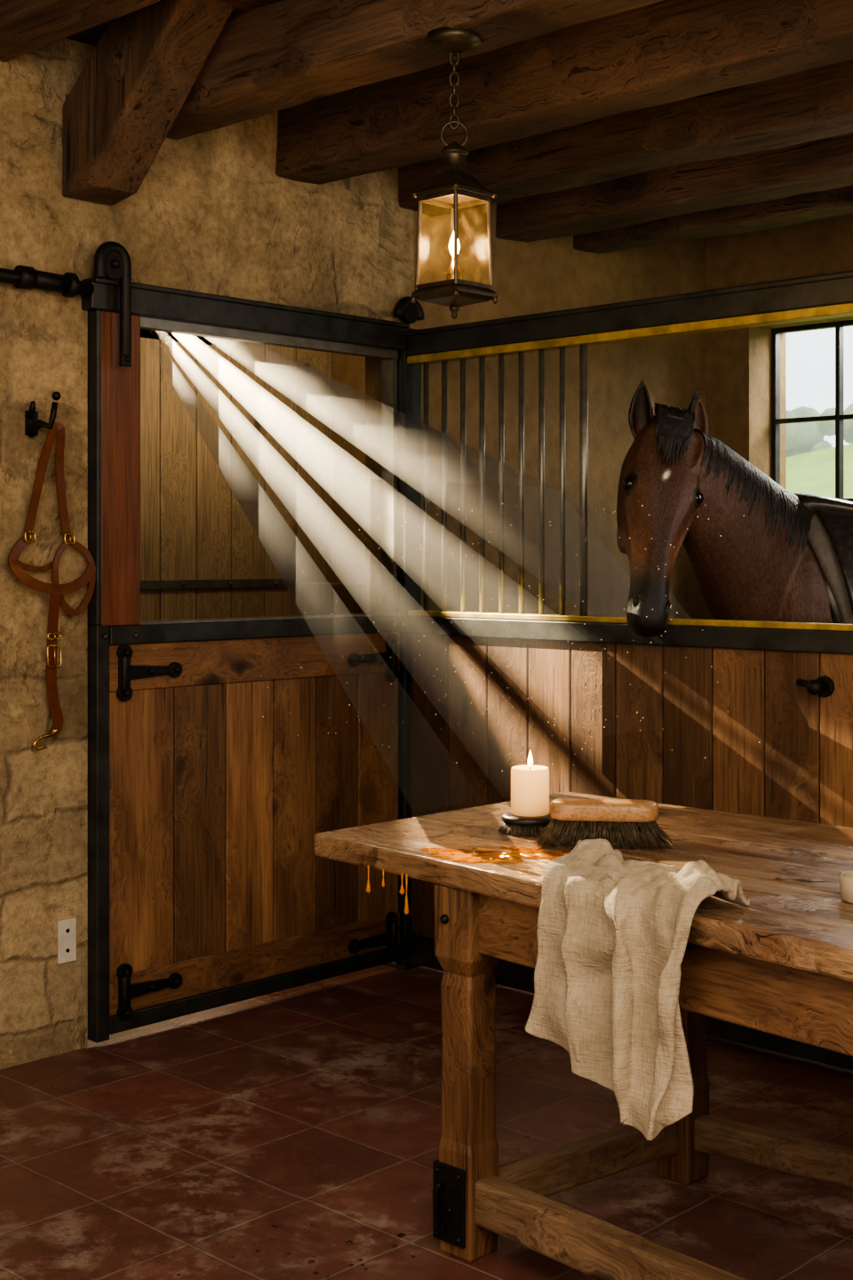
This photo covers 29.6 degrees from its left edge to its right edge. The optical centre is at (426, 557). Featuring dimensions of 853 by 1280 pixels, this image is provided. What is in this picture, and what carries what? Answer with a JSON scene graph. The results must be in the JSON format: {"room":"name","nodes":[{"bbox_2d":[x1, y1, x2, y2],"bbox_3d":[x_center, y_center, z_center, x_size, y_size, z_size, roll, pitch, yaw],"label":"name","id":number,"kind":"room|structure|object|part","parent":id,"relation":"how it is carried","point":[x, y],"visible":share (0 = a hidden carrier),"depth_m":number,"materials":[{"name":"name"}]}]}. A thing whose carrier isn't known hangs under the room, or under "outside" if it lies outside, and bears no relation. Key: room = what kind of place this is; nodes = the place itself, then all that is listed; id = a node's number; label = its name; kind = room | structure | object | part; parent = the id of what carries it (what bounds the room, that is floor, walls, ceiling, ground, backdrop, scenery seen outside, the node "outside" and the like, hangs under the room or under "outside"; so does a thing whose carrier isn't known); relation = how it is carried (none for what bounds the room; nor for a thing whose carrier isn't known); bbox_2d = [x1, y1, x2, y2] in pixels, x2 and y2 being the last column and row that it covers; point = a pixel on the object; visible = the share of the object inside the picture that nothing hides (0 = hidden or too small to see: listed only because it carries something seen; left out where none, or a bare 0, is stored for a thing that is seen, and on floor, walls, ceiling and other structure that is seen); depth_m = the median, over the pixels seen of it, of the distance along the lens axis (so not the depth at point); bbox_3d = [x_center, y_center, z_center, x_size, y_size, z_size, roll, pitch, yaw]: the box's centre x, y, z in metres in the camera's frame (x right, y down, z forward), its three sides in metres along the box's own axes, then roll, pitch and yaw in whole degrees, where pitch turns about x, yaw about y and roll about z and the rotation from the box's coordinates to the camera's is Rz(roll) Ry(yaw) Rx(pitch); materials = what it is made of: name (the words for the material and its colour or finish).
{"room":"farm building","nodes":[
{"label":"farm building","id":0,"kind":"room"},
{"bbox_2d":[65,0,280,46],"bbox_3d":[0.108,-1.560,3.704,6.900,0.080,7.300,0,0,44],"label":"ceiling","id":1,"kind":"structure","parent":0,"point":[92,36],"depth_m":4.61,"materials":[{"name":"brown wood"}]},
{"bbox_2d":[0,0,161,62],"bbox_3d":[0.509,-1.460,2.836,4.920,0.120,0.229,0,0,44],"label":"ceiling beam","id":2,"kind":"structure","parent":1,"relation":"attached to","point":[26,26],"depth_m":4.23,"materials":[{"name":"brown wood"}]},
{"bbox_2d":[166,0,663,140],"bbox_3d":[0.919,-1.403,3.265,4.920,0.235,0.238,0,0,44],"label":"ceiling beam","id":3,"kind":"structure","parent":1,"relation":"attached to","point":[279,55],"depth_m":4.28,"materials":[{"name":"brown wood"}]},
{"bbox_2d":[410,26,498,319],"bbox_3d":[0.069,-0.947,4.021,0.159,0.707,0.159,0,0,44],"label":"hanging lantern","id":4,"kind":"object","parent":3,"relation":"hanging from","point":[454,186],"visible":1,"depth_m":4.00,"materials":[{"name":"brown metal"}]},
{"bbox_3d":[0.069,-0.704,4.021,0.040,0.072,0.040,0,0,44],"label":"burner","id":5,"kind":"part","parent":4,"relation":"part of","materials":[{"name":"gold metal"}]},
{"bbox_3d":[0.069,-0.781,4.021,0.142,0.233,0.142,0,0,44],"label":"frame","id":6,"kind":"part","parent":4,"relation":"part of","materials":[{"name":"brown metal"}]},
{"bbox_3d":[0.069,-1.165,4.021,0.023,0.201,0.024,0,0,44],"label":"chain","id":7,"kind":"part","parent":4,"relation":"part of","materials":[{"name":"brown metal"}]},
{"bbox_2d":[275,0,852,184],"bbox_3d":[1.337,-1.382,3.702,4.920,0.276,0.227,0,0,44],"label":"ceiling beam","id":8,"kind":"structure","parent":1,"relation":"attached to","point":[665,52],"depth_m":4.50,"materials":[{"name":"brown wood"}]},
{"bbox_2d":[398,59,852,217],"bbox_3d":[1.734,-1.373,4.117,4.920,0.293,0.230,0,0,44],"label":"ceiling beam","id":9,"kind":"structure","parent":1,"relation":"attached to","point":[814,104],"depth_m":4.97,"materials":[{"name":"brown wood"}]},
{"bbox_2d":[496,132,852,242],"bbox_3d":[2.097,-1.362,4.497,4.920,0.315,0.219,0,0,44],"label":"ceiling beam","id":10,"kind":"structure","parent":1,"relation":"attached to","point":[823,164],"depth_m":5.57,"materials":[{"name":"brown wood"}]},
{"bbox_2d":[573,185,852,254],"bbox_3d":[2.410,-1.368,4.825,4.920,0.304,0.206,0,0,44],"label":"ceiling beam","id":11,"kind":"structure","parent":1,"relation":"attached to","point":[802,208],"depth_m":5.99,"materials":[{"name":"brown wood"}]},
{"bbox_2d":[331,352,365,583],"bbox_3d":[0.092,-0.035,7.356,1.470,2.970,0.120,0,0,44],"label":"wall","id":12,"kind":"structure","parent":0,"point":[348,371],"depth_m":7.72,"materials":[{"name":"brown paint"}]},
{"bbox_2d":[0,38,705,1069],"bbox_3d":[-1.242,-0.035,4.716,0.250,2.970,6.900,0,0,44],"label":"wall","id":13,"kind":"structure","parent":0,"point":[212,213],"depth_m":5.20,"materials":[{"name":"stone"}]},
{"bbox_2d":[24,391,61,437],"bbox_3d":[-1.099,-0.408,4.612,0.110,0.130,0.051,0,0,27],"label":"wall hook","id":14,"kind":"object","parent":13,"relation":"attached to","point":[33,425],"visible":1,"depth_m":4.61,"materials":[{"name":"black metal"}]},
{"bbox_2d":[8,422,96,750],"bbox_3d":[-1.067,0.084,4.640,0.058,0.939,0.295,0,0,44],"label":"halter","id":15,"kind":"object","parent":14,"relation":"hanging from","point":[56,589],"visible":1,"depth_m":4.64,"materials":[{"name":"brown leather"}]},
{"bbox_2d":[57,918,76,964],"bbox_3d":[-1.052,1.123,4.726,0.010,0.125,0.060,0,0,44],"label":"wall outlet","id":16,"kind":"object","parent":13,"relation":"attached to","point":[67,929],"visible":1,"depth_m":4.72,"materials":[{"name":"white plastic"}]},
{"bbox_2d":[62,0,234,205],"bbox_3d":[-0.795,-1.286,4.580,0.584,0.468,0.180,0,0,44],"label":"brace","id":17,"kind":"object","parent":13,"relation":"attached to","point":[131,91],"visible":0.96,"depth_m":4.55,"materials":[{"name":"brown wood"}]},
{"bbox_2d":[0,264,409,350],"bbox_3d":[-0.723,-0.778,5.019,0.081,0.096,1.855,0,0,44],"label":"door track","id":18,"kind":"object","parent":13,"relation":"attached to","point":[148,300],"visible":1,"depth_m":5.07,"materials":[{"name":"metal"}]},
{"bbox_3d":[-1.174,-0.790,4.541,0.072,0.072,0.541,0,0,44],"label":"track rod","id":19,"kind":"part","parent":18,"relation":"part of","materials":[{"name":"black metal"}]},
{"bbox_2d":[93,241,131,367],"bbox_3d":[-0.919,-0.746,4.740,0.044,0.362,0.125,0,0,44],"label":"roller","id":20,"kind":"object","parent":18,"relation":"attached to","point":[112,260],"visible":1,"depth_m":4.76,"materials":[{"name":"black metal"}]},
{"bbox_3d":[-0.538,-0.775,5.217,0.075,0.090,1.315,0,0,44],"label":"track rail","id":21,"kind":"part","parent":18,"relation":"part of","materials":[{"name":"metal"}]},
{"bbox_2d":[88,309,406,1042],"bbox_3d":[-0.550,0.350,5.249,0.114,2.160,1.295,0,0,44],"label":"door","id":22,"kind":"structure","parent":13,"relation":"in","point":[208,887],"depth_m":5.09,"materials":[{"name":"brown wood"}]},
{"bbox_3d":[-0.938,-0.263,4.846,0.070,0.934,0.144,0,0,44],"label":"post","id":23,"kind":"part","parent":22,"relation":"part of","materials":[{"name":"red wood"}]},
{"bbox_3d":[-0.509,-0.263,5.317,0.080,0.934,1.129,0,0,44],"label":"opening trim","id":24,"kind":"part","parent":22,"relation":"part of","materials":[{"name":"grey metal"}]},
{"bbox_2d":[0,964,852,1279],"bbox_3d":[0.349,1.500,3.957,6.900,0.100,8.000,0,0,44],"label":"floor","id":25,"kind":"structure","parent":0,"point":[162,1150],"depth_m":3.95,"materials":[{"name":"tile"}]},
{"bbox_2d":[176,1224,415,1277],"bbox_3d":[-0.247,1.449,3.326,0.474,0.001,0.356,0,0,14],"label":"liquid droplets","id":26,"kind":"object","parent":25,"relation":"on","point":[348,1242],"visible":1,"depth_m":3.36},
{"bbox_2d":[290,582,365,615],"bbox_3d":[-0.455,0.785,7.595,0.290,1.330,0.250,0,0,44],"label":"bin","id":27,"kind":"object","parent":25,"relation":"on","point":[311,598],"visible":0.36,"depth_m":7.49,"materials":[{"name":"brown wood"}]},
{"bbox_2d":[384,328,421,969],"bbox_3d":[-0.081,0.320,5.746,0.115,2.260,0.103,0,0,44],"label":"post","id":28,"kind":"object","parent":25,"relation":"on","point":[409,376],"visible":0.38,"depth_m":5.71,"materials":[{"name":"metal"}]},
{"bbox_2d":[393,296,424,323],"bbox_3d":[-0.062,-0.874,5.705,0.034,0.095,0.143,0,0,44],"label":"roller","id":29,"kind":"object","parent":28,"relation":"attached to","point":[409,312],"visible":0.96,"depth_m":5.68,"materials":[{"name":"black metal"}]},
{"bbox_2d":[314,791,852,1279],"bbox_3d":[0.655,1.040,3.325,1.825,0.820,1.109,0,0,44],"label":"work table","id":30,"kind":"object","parent":25,"relation":"on","point":[780,964],"visible":0.72,"depth_m":3.33,"materials":[{"name":"brown wood"}]},
{"bbox_3d":[0.088,1.066,3.377,0.106,0.768,0.106,0,0,44],"label":"table leg","id":31,"kind":"part","parent":30,"relation":"part of","materials":[{"name":"brown wood"}]},
{"bbox_2d":[365,845,570,914],"bbox_3d":[0.112,0.693,3.422,0.496,0.131,0.204,0,0,1],"label":"syrup spill","id":32,"kind":"object","parent":30,"relation":"on","point":[502,853],"visible":0.83,"depth_m":3.42,"materials":[{"name":"orange liquid"}]},
{"bbox_2d":[498,811,551,837],"bbox_3d":[0.237,0.609,3.702,0.145,0.042,0.148,0,0,44],"label":"candle holder","id":33,"kind":"object","parent":30,"relation":"on","point":[523,826],"visible":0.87,"depth_m":3.65,"materials":[{"name":"black metal"}]},
{"bbox_2d":[511,750,549,816],"bbox_3d":[0.237,0.514,3.702,0.088,0.147,0.088,0,0,44],"label":"candle","id":34,"kind":"object","parent":33,"relation":"on","point":[530,783],"visible":1,"depth_m":3.67,"materials":[{"name":"beige wax"}]},
{"bbox_2d":[533,798,674,850],"bbox_3d":[0.388,0.580,3.526,0.306,0.099,0.138,0,0,7],"label":"brush","id":35,"kind":"object","parent":30,"relation":"on","point":[630,821],"visible":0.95,"depth_m":3.49,"materials":[{"name":"brown wood"}]},
{"bbox_2d":[525,838,750,1140],"bbox_3d":[0.389,0.774,3.022,0.284,0.470,0.480,0,0,-35],"label":"linen towel","id":36,"kind":"object","parent":30,"relation":"on","point":[613,932],"visible":1,"depth_m":2.90,"materials":[{"name":"beige fabric"}]},
{"bbox_3d":[0.601,1.066,3.786,0.106,0.768,0.106,0,0,44],"label":"table leg","id":37,"kind":"part","parent":30,"relation":"part of","materials":[{"name":"brown wood"}]},
{"bbox_2d":[840,870,852,903],"bbox_3d":[0.802,0.605,2.957,0.088,0.050,0.088,0,0,44],"label":"jar","id":38,"kind":"object","parent":30,"relation":"on","point":[846,877],"visible":1,"depth_m":2.94,"materials":[{"name":"beige ceramic"}]},
{"bbox_2d":[405,271,852,1070],"bbox_3d":[1.058,0.328,4.659,3.061,2.245,0.095,0,0,44],"label":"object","id":39,"kind":"structure","parent":25,"relation":"on","point":[801,767],"depth_m":5.13,"materials":[{"name":"brown wood"}]},
{"bbox_3d":[1.054,-0.752,4.660,3.053,0.085,0.090,0,0,44],"label":"rail","id":40,"kind":"part","parent":39,"relation":"part of","materials":[{"name":"metal"}]},
{"bbox_3d":[1.057,0.238,4.663,3.053,0.063,0.070,0,0,44],"label":"rail","id":41,"kind":"part","parent":39,"relation":"part of","materials":[{"name":"metal"}]},
{"bbox_3d":[1.057,1.383,4.663,3.053,0.095,0.060,0,0,44],"label":"rail","id":42,"kind":"part","parent":39,"relation":"part of","materials":[{"name":"wood"}]},
{"bbox_2d":[796,675,834,696],"bbox_3d":[1.091,0.365,4.558,0.099,0.060,0.070,0,0,44],"label":"hook","id":43,"kind":"object","parent":39,"relation":"attached to","point":[824,686],"visible":1,"depth_m":4.55,"materials":[{"name":"black metal"}]},
{"bbox_3d":[1.083,0.365,4.558,0.088,0.044,0.058,0,0,44],"label":"latch knob","id":44,"kind":"part","parent":43,"relation":"part of","materials":[{"name":"black metal"}]},
{"bbox_3d":[1.125,0.365,4.566,0.060,0.060,0.012,0,0,44],"label":"latch plate","id":45,"kind":"part","parent":43,"relation":"part of","materials":[{"name":"black metal"}]},
{"bbox_2d":[616,379,833,637],"bbox_3d":[1.694,0.440,5.457,2.305,2.020,0.935,0,0,-8],"label":"horse","id":46,"kind":"object","parent":25,"relation":"on","point":[764,565],"visible":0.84,"depth_m":5.18},
{"bbox_2d":[793,493,852,623],"bbox_3d":[1.555,0.070,5.549,0.700,0.585,0.708,0,0,10],"label":"saddle","id":47,"kind":"object","parent":46,"relation":"on","point":[830,536],"visible":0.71,"depth_m":5.33,"materials":[{"name":"black leather"}]},
{"bbox_3d":[1.499,-0.130,5.546,0.560,0.184,0.351,0,0,7],"label":"seat","id":48,"kind":"part","parent":47,"relation":"part of","materials":[{"name":"black leather"}]},
{"bbox_2d":[260,503,759,771],"bbox_3d":[0.230,0.225,4.692,1.293,0.751,0.899,0,0,44],"label":"dust motes","id":49,"kind":"object","parent":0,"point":[502,503],"visible":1,"depth_m":4.70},
{"bbox_2d":[705,213,852,619],"bbox_3d":[2.854,-0.035,5.782,4.200,2.970,0.300,0,0,44],"label":"wall","id":50,"kind":"structure","parent":0,"point":[739,362],"depth_m":7.01,"materials":[{"name":"brown paint"}]},
{"bbox_2d":[772,320,852,501],"bbox_3d":[1.913,-0.437,6.750,1.058,1.134,0.040,0,0,44],"label":"window","id":51,"kind":"structure","parent":50,"relation":"in","point":[839,417],"depth_m":6.98,"materials":[{"name":"metal"}]},
{"label":"outside","id":52,"kind":"structure","parent":0,"visible":0},
{"bbox_2d":[786,326,852,447],"bbox_3d":[4.278,-1.550,13.930,17.000,8.000,0.050,0,0,44],"label":"sky","id":53,"kind":"structure","parent":52,"point":[811,355],"depth_m":14.61,"materials":[{"name":"white"}]},
{"bbox_3d":[-1.509,-0.035,6.839,0.130,2.970,3.000,0,0,44],"label":"wall","id":54,"kind":"structure","parent":0,"visible":0},
{"bbox_2d":[140,337,331,620],"bbox_3d":[-1.382,0.000,6.856,0.030,2.900,2.994,0,0,44],"label":"panelling","id":55,"kind":"object","parent":54,"relation":"attached to","point":[236,436],"visible":0.15,"depth_m":7.36,"materials":[{"name":"brown wood"}]},
{"bbox_2d":[140,578,287,589],"bbox_3d":[-1.178,0.120,7.028,0.027,0.040,1.530,0,0,44],"label":"strap","id":56,"kind":"object","parent":55,"relation":"attached to","point":[179,584],"visible":0.53,"depth_m":7.25,"materials":[{"name":"black metal"}]},
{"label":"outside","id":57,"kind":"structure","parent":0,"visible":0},
{"bbox_2d":[786,443,852,498],"bbox_3d":[2.204,0.148,11.036,14.000,2.356,6.000,0,0,44],"label":"meadow","id":58,"kind":"structure","parent":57,"point":[812,472],"depth_m":13.29,"materials":[{"name":"green plant"}]},
{"bbox_2d":[786,402,852,456],"bbox_3d":[4.447,-1.119,13.319,14.207,0.856,0.354,0,0,44],"label":"treeline","id":59,"kind":"object","parent":58,"relation":"on","point":[803,437],"visible":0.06,"depth_m":14.25,"materials":[{"name":"green plant"}]}
]}

